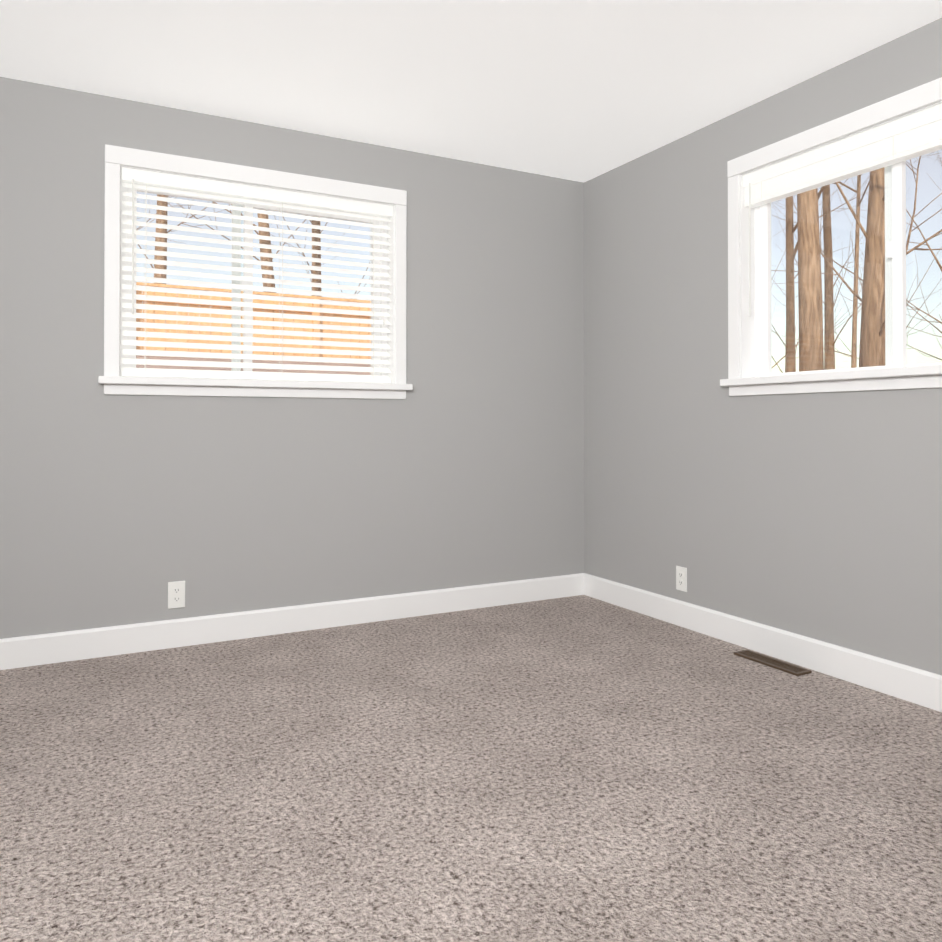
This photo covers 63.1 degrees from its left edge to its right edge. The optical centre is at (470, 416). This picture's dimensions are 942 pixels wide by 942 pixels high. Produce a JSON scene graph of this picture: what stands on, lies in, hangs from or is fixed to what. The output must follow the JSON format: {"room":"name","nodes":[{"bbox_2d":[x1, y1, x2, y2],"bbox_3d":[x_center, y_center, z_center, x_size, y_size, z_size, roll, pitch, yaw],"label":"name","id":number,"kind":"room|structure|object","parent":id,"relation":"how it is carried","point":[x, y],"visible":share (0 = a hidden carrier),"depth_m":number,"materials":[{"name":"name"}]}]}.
{"room":"empty bedroom","nodes":[
{"label":"empty bedroom","id":0,"kind":"room"},
{"bbox_2d":[0,77,583,638],"bbox_3d":[-1.220,-0.180,3.628,4.520,2.440,0.160,0,-1,-28],"label":"wall","id":1,"kind":"structure","parent":0,"point":[460,463],"depth_m":3.70,"materials":[{"name":"grey paint"}]},
{"bbox_2d":[168,581,184,608],"bbox_3d":[-1.330,0.804,3.465,0.074,0.120,0.009,0,-1,-28],"label":"electrical outlet","id":2,"kind":"object","parent":1,"relation":"attached to","point":[176,594],"visible":1,"depth_m":3.46,"materials":[{"name":"white plastic"}]},
{"bbox_2d":[104,144,406,398],"bbox_3d":[-1.002,-0.637,3.734,1.422,1.087,0.174,0,-1,-28],"label":"window","id":3,"kind":"structure","parent":1,"relation":"in","point":[234,221],"depth_m":3.67,"materials":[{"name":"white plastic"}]},
{"bbox_2d":[121,167,392,382],"bbox_3d":[-0.987,-0.638,3.706,1.282,0.920,0.064,0,-1,-28],"label":"window blinds","id":4,"kind":"object","parent":3,"relation":"attached to","point":[209,187],"visible":0.98,"depth_m":3.67,"materials":[{"name":"white plastic"}]},
{"bbox_2d":[132,179,133,313],"bbox_3d":[-1.497,-0.754,3.394,0.009,0.600,0.009,0,-1,44],"label":"cord","id":5,"kind":"object","parent":4,"relation":"hanging from","point":[132,179],"depth_m":3.39,"materials":[{"name":"white fabric"}]},
{"bbox_2d":[144,183,146,372],"bbox_3d":[-1.455,-0.625,3.432,0.002,0.857,0.002,0,-1,-28],"label":"cord","id":6,"kind":"object","parent":4,"relation":"hanging from","point":[146,183],"depth_m":3.43,"materials":[{"name":"white fabric"}]},
{"bbox_2d":[279,202,282,371],"bbox_3d":[-0.916,-0.622,3.719,0.002,0.857,0.002,0,-1,-28],"label":"cord","id":7,"kind":"object","parent":4,"relation":"hanging from","point":[279,270],"depth_m":3.72,"materials":[{"name":"white"}]},
{"bbox_2d":[370,215,370,287],"bbox_3d":[-0.524,-0.620,3.986,0.002,0.857,0.002,0,-1,-28],"label":"cord","id":8,"kind":"object","parent":4,"relation":"hanging from","point":[370,215],"depth_m":3.99,"materials":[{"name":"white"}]},
{"bbox_2d":[373,296,373,378],"bbox_3d":[-0.500,-0.621,3.941,0.002,0.857,0.002,0,-1,-28],"label":"cord","id":9,"kind":"object","parent":4,"relation":"hanging from","point":[373,296],"depth_m":3.94,"materials":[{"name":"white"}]},
{"bbox_2d":[98,376,412,390],"bbox_3d":[-0.979,-0.147,3.686,1.466,0.051,0.133,0,-1,-28],"label":"window sill","id":10,"kind":"structure","parent":1,"relation":"attached to","point":[223,382],"depth_m":3.58,"materials":[{"name":"white paint"}]},
{"bbox_2d":[0,573,583,669],"bbox_3d":[-1.178,0.977,3.540,4.140,0.125,0.017,0,-1,-28],"label":"baseboard","id":11,"kind":"structure","parent":1,"relation":"attached to","point":[41,649],"depth_m":3.64,"materials":[{"name":"white paint"}]},
{"bbox_2d":[0,595,941,941],"bbox_3d":[-0.101,1.073,1.517,4.520,0.100,4.920,0,-1,-28],"label":"floor","id":12,"kind":"structure","parent":0,"point":[578,769],"depth_m":2.10,"materials":[{"name":"carpet"}]},
{"bbox_2d":[734,650,811,675],"bbox_3d":[1.262,1.030,3.224,0.085,0.014,0.330,0,-1,-28],"label":"floor air vent","id":13,"kind":"object","parent":12,"relation":"on","point":[786,667],"visible":1,"depth_m":3.20,"materials":[{"name":"brown metal"}]},
{"bbox_2d":[0,0,941,181],"bbox_3d":[-0.101,-1.477,1.538,4.520,0.120,4.920,0,-1,-28],"label":"ceiling","id":14,"kind":"structure","parent":0,"point":[581,90],"depth_m":3.03,"materials":[{"name":"white paint"}]},
{"bbox_2d":[584,18,941,674],"bbox_3d":[1.861,-0.189,2.482,0.160,2.440,4.760,0,-1,-28],"label":"wall","id":15,"kind":"structure","parent":0,"point":[817,516],"depth_m":3.54,"materials":[{"name":"grey paint"}]},
{"bbox_2d":[676,566,686,591],"bbox_3d":[1.048,0.807,3.820,0.009,0.120,0.074,0,-1,-28],"label":"electrical outlet","id":16,"kind":"object","parent":15,"relation":"attached to","point":[681,578],"visible":1,"depth_m":3.81,"materials":[{"name":"white plastic"}]},
{"bbox_2d":[584,573,941,711],"bbox_3d":[1.745,0.968,2.501,0.017,0.125,4.600,0,-1,-28],"label":"baseboard","id":17,"kind":"structure","parent":15,"relation":"attached to","point":[906,682],"depth_m":3.25,"materials":[{"name":"white paint"}]},
{"bbox_2d":[720,365,941,385],"bbox_3d":[1.553,-0.153,2.930,0.133,0.051,1.466,0,-1,-28],"label":"window sill","id":18,"kind":"structure","parent":15,"relation":"attached to","point":[883,373],"depth_m":3.00,"materials":[{"name":"white paint"}]},
{"bbox_2d":[727,77,941,395],"bbox_3d":[1.596,-0.644,2.957,0.174,1.087,1.422,0,-1,-28],"label":"window","id":19,"kind":"structure","parent":15,"relation":"in","point":[895,231],"depth_m":3.20,"materials":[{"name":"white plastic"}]},
{"bbox_2d":[743,103,941,207],"bbox_3d":[1.568,-1.034,2.945,0.064,0.141,1.282,0,-1,-28],"label":"window blinds","id":20,"kind":"object","parent":19,"relation":"attached to","point":[917,134],"visible":0.94,"depth_m":3.03,"materials":[{"name":"white plastic"}]},
{"bbox_2d":[749,136,893,315],"bbox_3d":[1.562,-0.640,2.940,0.074,0.834,1.198,0,-1,-28],"label":"cord","id":21,"kind":"object","parent":20,"relation":"hanging from","point":[750,239],"visible":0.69,"depth_m":3.45,"materials":[{"name":"white fabric"}]},
{"label":"outside","id":22,"kind":"structure","parent":0,"visible":0},
{"bbox_2d":[136,319,370,374],"bbox_3d":[9.204,-3.359,20.452,110.000,9.078,100.000,0,-1,-28],"label":"ground","id":23,"kind":"structure","parent":22,"point":[253,369],"depth_m":8.70,"materials":[{"name":"white snow"}]},
{"bbox_2d":[137,194,183,242],"bbox_3d":[-4.794,-13.249,14.306,13.478,23.924,12.130,0,-1,-28],"label":"tree","id":24,"kind":"object","parent":23,"relation":"on","point":[152,220],"depth_m":13.71,"materials":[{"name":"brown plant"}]},
{"bbox_2d":[138,195,222,323],"bbox_3d":[-7.344,-13.162,17.019,14.056,22.129,10.893,0,-1,-28],"label":"tree","id":25,"kind":"object","parent":23,"relation":"on","point":[158,221],"depth_m":19.28,"materials":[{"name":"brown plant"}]},
{"bbox_2d":[164,196,306,292],"bbox_3d":[-4.425,-15.022,19.433,16.868,26.722,17.364,0,-1,-28],"label":"tree","id":26,"kind":"object","parent":23,"relation":"on","point":[266,233],"depth_m":17.48,"materials":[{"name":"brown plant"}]},
{"bbox_2d":[136,282,370,358],"bbox_3d":[-6.755,-1.265,8.506,18.612,0.945,0.140,0,-1,-28],"label":"fence","id":27,"kind":"object","parent":23,"relation":"on","point":[254,318],"depth_m":10.57,"materials":[{"name":"brown wood"}]},
{"bbox_2d":[270,215,369,298],"bbox_3d":[-3.335,-12.448,19.842,21.772,23.365,20.266,0,-1,-28],"label":"tree","id":28,"kind":"object","parent":23,"relation":"on","point":[318,231],"depth_m":22.11,"materials":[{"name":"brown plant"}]},
{"bbox_2d":[771,184,847,367],"bbox_3d":[5.820,-12.263,20.530,20.594,24.943,24.047,0,-1,-28],"label":"tree","id":29,"kind":"object","parent":23,"relation":"on","point":[792,326],"depth_m":18.29,"materials":[{"name":"brown plant"}]},
{"bbox_2d":[797,189,823,371],"bbox_3d":[2.901,-12.101,10.829,19.183,24.446,17.261,0,-1,-28],"label":"tree","id":30,"kind":"object","parent":23,"relation":"on","point":[814,342],"depth_m":9.76,"materials":[{"name":"brown plant"}]},
{"bbox_2d":[774,184,910,369],"bbox_3d":[10.519,-16.383,27.525,24.543,33.290,20.950,0,-1,-28],"label":"tree","id":31,"kind":"object","parent":23,"relation":"on","point":[830,303],"depth_m":26.98,"materials":[{"name":"brown plant"}]},
{"bbox_2d":[771,156,941,366],"bbox_3d":[5.768,-13.361,8.168,23.847,26.934,17.292,0,-1,-28],"label":"tree","id":32,"kind":"object","parent":23,"relation":"on","point":[878,272],"depth_m":10.65,"materials":[{"name":"brown plant"}]},
{"bbox_2d":[771,153,941,372],"bbox_3d":[10.204,-14.257,25.627,21.451,29.000,19.584,0,-1,-28],"label":"tree","id":33,"kind":"object","parent":23,"relation":"on","point":[790,230],"depth_m":25.78,"materials":[{"name":"brown plant"}]},
{"bbox_2d":[773,153,941,235],"bbox_3d":[11.892,-11.234,18.241,20.322,22.842,20.558,0,-1,-28],"label":"tree","id":34,"kind":"object","parent":23,"relation":"on","point":[830,196],"depth_m":17.87,"materials":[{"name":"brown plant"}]},
{"bbox_2d":[778,207,941,362],"bbox_3d":[11.367,-14.529,20.783,17.158,29.469,20.835,0,-1,-28],"label":"tree","id":35,"kind":"object","parent":23,"relation":"on","point":[862,289],"depth_m":20.73,"materials":[{"name":"brown plant"}]},
{"bbox_2d":[825,151,941,367],"bbox_3d":[8.113,-6.756,16.931,11.719,13.857,10.148,0,-1,-28],"label":"tree","id":36,"kind":"object","parent":23,"relation":"on","point":[852,351],"depth_m":16.98,"materials":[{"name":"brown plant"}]},
{"bbox_2d":[856,160,941,336],"bbox_3d":[10.077,-10.838,15.841,15.655,22.001,20.031,0,-1,-28],"label":"tree","id":37,"kind":"object","parent":23,"relation":"on","point":[928,314],"depth_m":15.33,"materials":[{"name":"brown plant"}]},
{"bbox_2d":[906,210,941,270],"bbox_3d":[8.255,-11.328,8.643,16.640,22.871,18.465,0,-1,-28],"label":"tree","id":38,"kind":"object","parent":23,"relation":"on","point":[934,256],"depth_m":11.51,"materials":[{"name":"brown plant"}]},
{"bbox_2d":[906,330,941,359],"bbox_3d":[13.660,-12.384,23.221,17.680,25.224,18.022,0,-1,-28],"label":"tree","id":39,"kind":"object","parent":23,"relation":"on","point":[922,351],"depth_m":22.71,"materials":[{"name":"brown plant"}]}
]}

